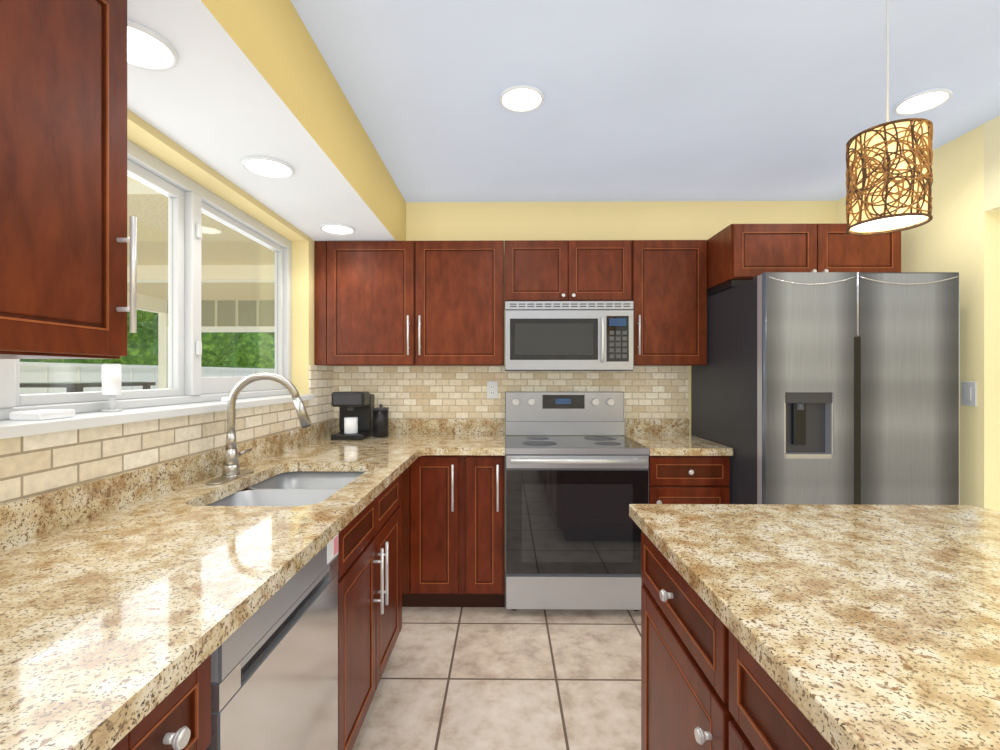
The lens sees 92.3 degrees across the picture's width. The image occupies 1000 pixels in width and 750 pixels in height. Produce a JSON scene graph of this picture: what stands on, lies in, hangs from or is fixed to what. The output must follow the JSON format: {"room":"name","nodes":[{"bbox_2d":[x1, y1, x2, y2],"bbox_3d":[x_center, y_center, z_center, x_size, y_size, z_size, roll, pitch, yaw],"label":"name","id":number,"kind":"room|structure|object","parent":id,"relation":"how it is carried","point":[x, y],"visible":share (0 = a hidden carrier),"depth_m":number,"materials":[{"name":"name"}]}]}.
{"room":"kitchen","nodes":[
{"label":"kitchen","id":0,"kind":"room"},
{"bbox_2d":[8,0,407,501],"bbox_3d":[-1.017,0.070,0.336,0.700,2.480,6.250,0,0,1],"label":"wall","id":1,"kind":"structure","parent":0,"point":[228,94],"depth_m":1.68,"materials":[{"name":"yellow paint"}]},
{"bbox_2d":[0,0,136,358],"bbox_3d":[-0.986,-0.429,0.731,0.349,0.788,0.638,0,0,1],"label":"upper cabinet","id":2,"kind":"object","parent":1,"relation":"attached to","point":[64,239],"visible":1,"depth_m":0.88,"materials":[{"name":"brown wood"}]},
{"bbox_2d":[0,140,291,419],"bbox_3d":[-1.283,-0.340,1.663,0.100,0.908,2.398,0,0,1],"label":"window","id":3,"kind":"structure","parent":1,"relation":"in","point":[190,200],"depth_m":1.94,"materials":[{"name":"white plastic"}]},
{"bbox_2d":[127,20,178,70],"bbox_3d":[-0.912,-0.819,1.195,0.190,0.014,0.190,0,0,1],"label":"ceiling light","id":4,"kind":"object","parent":1,"relation":"attached to","point":[148,49],"visible":0.62,"depth_m":1.21,"materials":[{"name":"white plastic"}]},
{"bbox_2d":[0,394,313,438],"bbox_3d":[-1.210,0.130,1.663,0.185,0.030,2.399,0,0,1],"label":"window sill","id":5,"kind":"structure","parent":1,"relation":"attached to","point":[9,428],"depth_m":1.45,"materials":[{"name":"white paint"}]},
{"bbox_2d":[101,364,121,411],"bbox_3d":[-1.222,0.040,1.513,0.052,0.149,0.052,0,0,1],"label":"candle","id":6,"kind":"object","parent":5,"relation":"on","point":[111,381],"visible":1,"depth_m":1.50,"materials":[{"name":"white wax"}]},
{"bbox_2d":[0,365,335,503],"bbox_3d":[-1.155,0.113,0.837,0.012,0.365,4.850,0,0,1],"label":"tile backsplash","id":7,"kind":"structure","parent":1,"relation":"attached to","point":[30,465],"depth_m":1.49,"materials":[{"name":"tile"}]},
{"bbox_2d":[241,156,294,178],"bbox_3d":[-0.915,-0.819,1.900,0.190,0.014,0.190,0,0,1],"label":"ceiling light","id":8,"kind":"object","parent":1,"relation":"attached to","point":[267,167],"visible":0.96,"depth_m":1.90,"materials":[{"name":"white plastic"}]},
{"bbox_2d":[320,223,354,234],"bbox_3d":[-0.912,-0.819,2.700,0.190,0.014,0.190,0,0,1],"label":"ceiling light","id":9,"kind":"object","parent":1,"relation":"attached to","point":[337,229],"visible":0.98,"depth_m":2.69,"materials":[{"name":"white plastic"}]},
{"bbox_2d":[352,607,640,749],"bbox_3d":[1.333,1.340,0.311,5.400,0.060,6.250,0,0,1],"label":"floor","id":10,"kind":"structure","parent":0,"point":[477,678],"depth_m":2.04,"materials":[{"name":"tile"}]},
{"bbox_2d":[111,738,122,749],"bbox_3d":[-0.799,0.874,0.328,0.635,0.872,0.500,0,0,1],"label":"base cabinet","id":11,"kind":"object","parent":10,"relation":"on","point":[119,746],"depth_m":0.60,"materials":[{"name":"brown wood"}]},
{"bbox_2d":[123,655,210,749],"bbox_3d":[-0.795,0.874,0.690,0.635,0.872,0.224,0,0,1],"label":"base cabinet","id":12,"kind":"object","parent":10,"relation":"on","point":[178,717],"depth_m":0.72,"materials":[{"name":"brown wood"}]},
{"bbox_2d":[0,419,435,749],"bbox_3d":[-0.789,0.468,0.827,0.720,0.345,4.838,0,0,1],"label":"countertop","id":13,"kind":"structure","parent":12,"relation":"on","point":[130,600],"depth_m":1.01,"materials":[{"name":"stone"}]},
{"bbox_2d":[205,373,311,484],"bbox_3d":[-0.917,0.192,1.850,0.305,0.404,0.260,0,0,1],"label":"faucet","id":14,"kind":"object","parent":13,"relation":"on","point":[231,470],"visible":1,"depth_m":1.85,"materials":[{"name":"silver metal"}]},
{"bbox_2d":[331,391,374,439],"bbox_3d":[-0.923,0.249,3.030,0.200,0.290,0.260,0,0,1],"label":"coffee maker","id":15,"kind":"object","parent":13,"relation":"on","point":[356,415],"visible":1,"depth_m":2.96,"materials":[{"name":"black plastic"}]},
{"bbox_2d":[373,404,388,436],"bbox_3d":[-0.763,0.289,3.078,0.100,0.209,0.100,0,0,1],"label":"canister","id":16,"kind":"object","parent":13,"relation":"on","point":[380,420],"visible":0.98,"depth_m":3.04,"materials":[{"name":"black plastic"}]},
{"bbox_2d":[206,534,337,749],"bbox_3d":[-0.782,0.874,1.101,0.633,0.865,0.579,0,0,1],"label":"dishwasher","id":17,"kind":"object","parent":10,"relation":"on","point":[274,671],"visible":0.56,"depth_m":1.06,"materials":[{"name":"grey metal"}]},
{"bbox_2d":[402,470,405,606],"bbox_3d":[-0.535,0.874,2.921,0.208,0.872,0.590,0,0,1],"label":"base cabinet","id":18,"kind":"object","parent":10,"relation":"on","point":[404,472],"depth_m":2.63,"materials":[{"name":"brown wood"}]},
{"bbox_2d":[406,455,465,606],"bbox_3d":[-0.346,0.874,2.918,0.285,0.872,0.591,0,0,1],"label":"base cabinet","id":19,"kind":"object","parent":10,"relation":"on","point":[453,530],"depth_m":2.63,"materials":[{"name":"brown wood"}]},
{"bbox_2d":[428,419,504,454],"bbox_3d":[-0.188,0.366,2.906,0.437,0.140,0.668,0,0,1],"label":"countertop","id":20,"kind":"structure","parent":19,"relation":"on","point":[445,436],"depth_m":3.04,"materials":[{"name":"stone"}]},
{"bbox_2d":[466,455,504,606],"bbox_3d":[-0.087,0.874,2.916,0.234,0.872,0.591,0,0,1],"label":"base cabinet","id":21,"kind":"object","parent":10,"relation":"on","point":[485,474],"depth_m":2.62,"materials":[{"name":"brown wood"}]},
{"bbox_2d":[505,391,649,610],"bbox_3d":[0.420,0.710,2.877,0.778,1.199,0.677,0,0,1],"label":"range","id":22,"kind":"object","parent":10,"relation":"on","point":[572,535],"visible":0.92,"depth_m":2.60,"materials":[{"name":"grey metal"}]},
{"bbox_2d":[648,456,729,503],"bbox_3d":[1.033,0.874,2.904,0.443,0.872,0.591,0,0,1],"label":"base cabinet","id":23,"kind":"object","parent":10,"relation":"on","point":[672,479],"depth_m":2.61,"materials":[{"name":"brown wood"}]},
{"bbox_2d":[624,419,732,455],"bbox_3d":[1.035,0.366,2.908,0.448,0.140,0.637,0,0,1],"label":"countertop","id":24,"kind":"structure","parent":23,"relation":"on","point":[664,437],"depth_m":2.94,"materials":[{"name":"stone"}]},
{"bbox_2d":[641,530,833,749],"bbox_3d":[0.889,0.874,0.041,1.023,0.873,2.841,0,0,1],"label":"kitchen island","id":25,"kind":"object","parent":10,"relation":"on","point":[708,682],"visible":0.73,"depth_m":1.02,"materials":[{"name":"brown wood"}]},
{"bbox_2d":[629,504,999,749],"bbox_3d":[0.905,0.415,0.030,1.050,0.040,2.880,0,0,1],"label":"island countertop","id":26,"kind":"structure","parent":25,"relation":"on","point":[863,627],"depth_m":0.83,"materials":[{"name":"stone"}]},
{"bbox_2d":[691,272,959,504],"bbox_3d":[1.712,0.406,2.728,0.921,1.806,0.929,0,0,1],"label":"fridge","id":27,"kind":"object","parent":10,"relation":"on","point":[832,388],"visible":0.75,"depth_m":2.27,"materials":[{"name":"grey metal"}]},
{"bbox_2d":[408,201,835,435],"bbox_3d":[0.825,0.070,3.342,2.880,2.480,0.200,0,0,1],"label":"wall","id":28,"kind":"structure","parent":0,"point":[637,220],"depth_m":3.24,"materials":[{"name":"yellow paint"}]},
{"bbox_2d":[314,240,706,365],"bbox_3d":[0.062,-0.442,3.064,2.396,0.763,0.366,0,0,1],"label":"upper cabinet","id":29,"kind":"object","parent":28,"relation":"attached to","point":[409,303],"visible":1,"depth_m":2.92,"materials":[{"name":"brown wood"}]},
{"bbox_2d":[505,301,633,370],"bbox_3d":[0.415,-0.234,3.030,0.768,0.417,0.426,0,0,1],"label":"microwave","id":30,"kind":"object","parent":29,"relation":"attached to","point":[569,335],"visible":1,"depth_m":2.86,"materials":[{"name":"grey metal"}]},
{"bbox_2d":[336,365,687,418],"bbox_3d":[0.079,0.113,3.243,2.370,0.365,0.011,0,0,1],"label":"tile backsplash","id":31,"kind":"structure","parent":28,"relation":"attached to","point":[409,392],"depth_m":3.24,"materials":[{"name":"tile"}]},
{"bbox_2d":[487,381,497,397],"bbox_3d":[-0.051,0.100,3.235,0.072,0.116,0.007,0,0,1],"label":"electrical outlet plate","id":32,"kind":"object","parent":31,"relation":"attached to","point":[492,389],"visible":1,"depth_m":3.23,"materials":[{"name":"white plastic"}]},
{"bbox_2d":[707,223,900,296],"bbox_3d":[1.716,-0.655,2.897,0.908,0.336,0.666,0,0,1],"label":"upper cabinet","id":33,"kind":"object","parent":28,"relation":"attached to","point":[738,254],"visible":0.69,"depth_m":2.60,"materials":[{"name":"brown wood"}]},
{"bbox_2d":[290,0,999,201],"bbox_3d":[1.333,-1.220,0.311,5.400,0.100,6.250,0,0,1],"label":"ceiling","id":34,"kind":"structure","parent":0,"point":[714,100],"depth_m":1.95,"materials":[{"name":"paint"}]},
{"bbox_2d":[499,85,543,112],"bbox_3d":[0.091,-1.164,2.029,0.190,0.014,0.190,0,0,1],"label":"recessed light","id":35,"kind":"object","parent":34,"relation":"in","point":[522,98],"visible":1,"depth_m":2.02,"materials":[{"name":"white plastic"}]},
{"bbox_2d":[846,0,932,235],"bbox_3d":[0.968,-0.770,1.200,0.170,0.798,0.170,0,0,1],"label":"pendant light","id":36,"kind":"object","parent":34,"relation":"hanging from","point":[889,177],"visible":1,"depth_m":1.14,"materials":[{"name":"brown wicker"}]},
{"bbox_2d":[893,88,952,114],"bbox_3d":[1.802,-1.164,2.051,0.190,0.014,0.190,0,0,1],"label":"recessed light","id":37,"kind":"object","parent":34,"relation":"in","point":[923,101],"visible":1,"depth_m":2.04,"materials":[{"name":"white plastic"}]},
{"bbox_2d":[836,116,999,511],"bbox_3d":[2.293,0.070,0.301,0.120,2.480,6.250,0,0,1],"label":"wall","id":38,"kind":"structure","parent":0,"point":[962,235],"depth_m":2.29,"materials":[{"name":"yellow paint"}]},
{"bbox_2d":[961,382,976,405],"bbox_3d":[2.248,0.090,2.307,0.010,0.116,0.074,0,0,1],"label":"switch plate","id":39,"kind":"object","parent":38,"relation":"attached to","point":[968,393],"visible":1,"depth_m":2.30,"materials":[{"name":"white plastic"}]},
{"label":"outside","id":40,"kind":"structure","parent":0,"visible":0},
{"bbox_3d":[-9.197,1.380,7.097,15.799,0.100,30.000,0,0,1],"label":"ground","id":41,"kind":"structure","parent":40,"visible":0},
{"bbox_2d":[19,382,155,392],"bbox_3d":[-3.578,0.695,4.038,0.800,1.269,0.800,0,0,1],"label":"table","id":42,"kind":"object","parent":41,"relation":"on","point":[146,385],"depth_m":3.68,"materials":[{"name":"grey"}]},
{"bbox_2d":[19,310,274,368],"bbox_3d":[-8.127,-0.970,11.808,6.372,4.722,19.008,0,0,1],"label":"bushes","id":43,"kind":"object","parent":41,"relation":"on","point":[205,342],"depth_m":11.37,"materials":[{"name":"green plant"}]},
{"bbox_2d":[19,362,274,394],"bbox_3d":[-6.236,0.580,7.066,0.160,1.500,30.000,0,0,1],"label":"fence","id":44,"kind":"object","parent":41,"relation":"on","point":[126,377],"depth_m":7.23,"materials":[{"name":"white"}]},
{"bbox_2d":[127,176,274,388],"bbox_3d":[-3.308,0.020,2.235,3.918,2.620,10.400,0,0,1],"label":"building exterior","id":45,"kind":"structure","parent":41,"relation":"on","point":[153,255],"depth_m":4.98,"materials":[{"name":"beige"}]}
]}

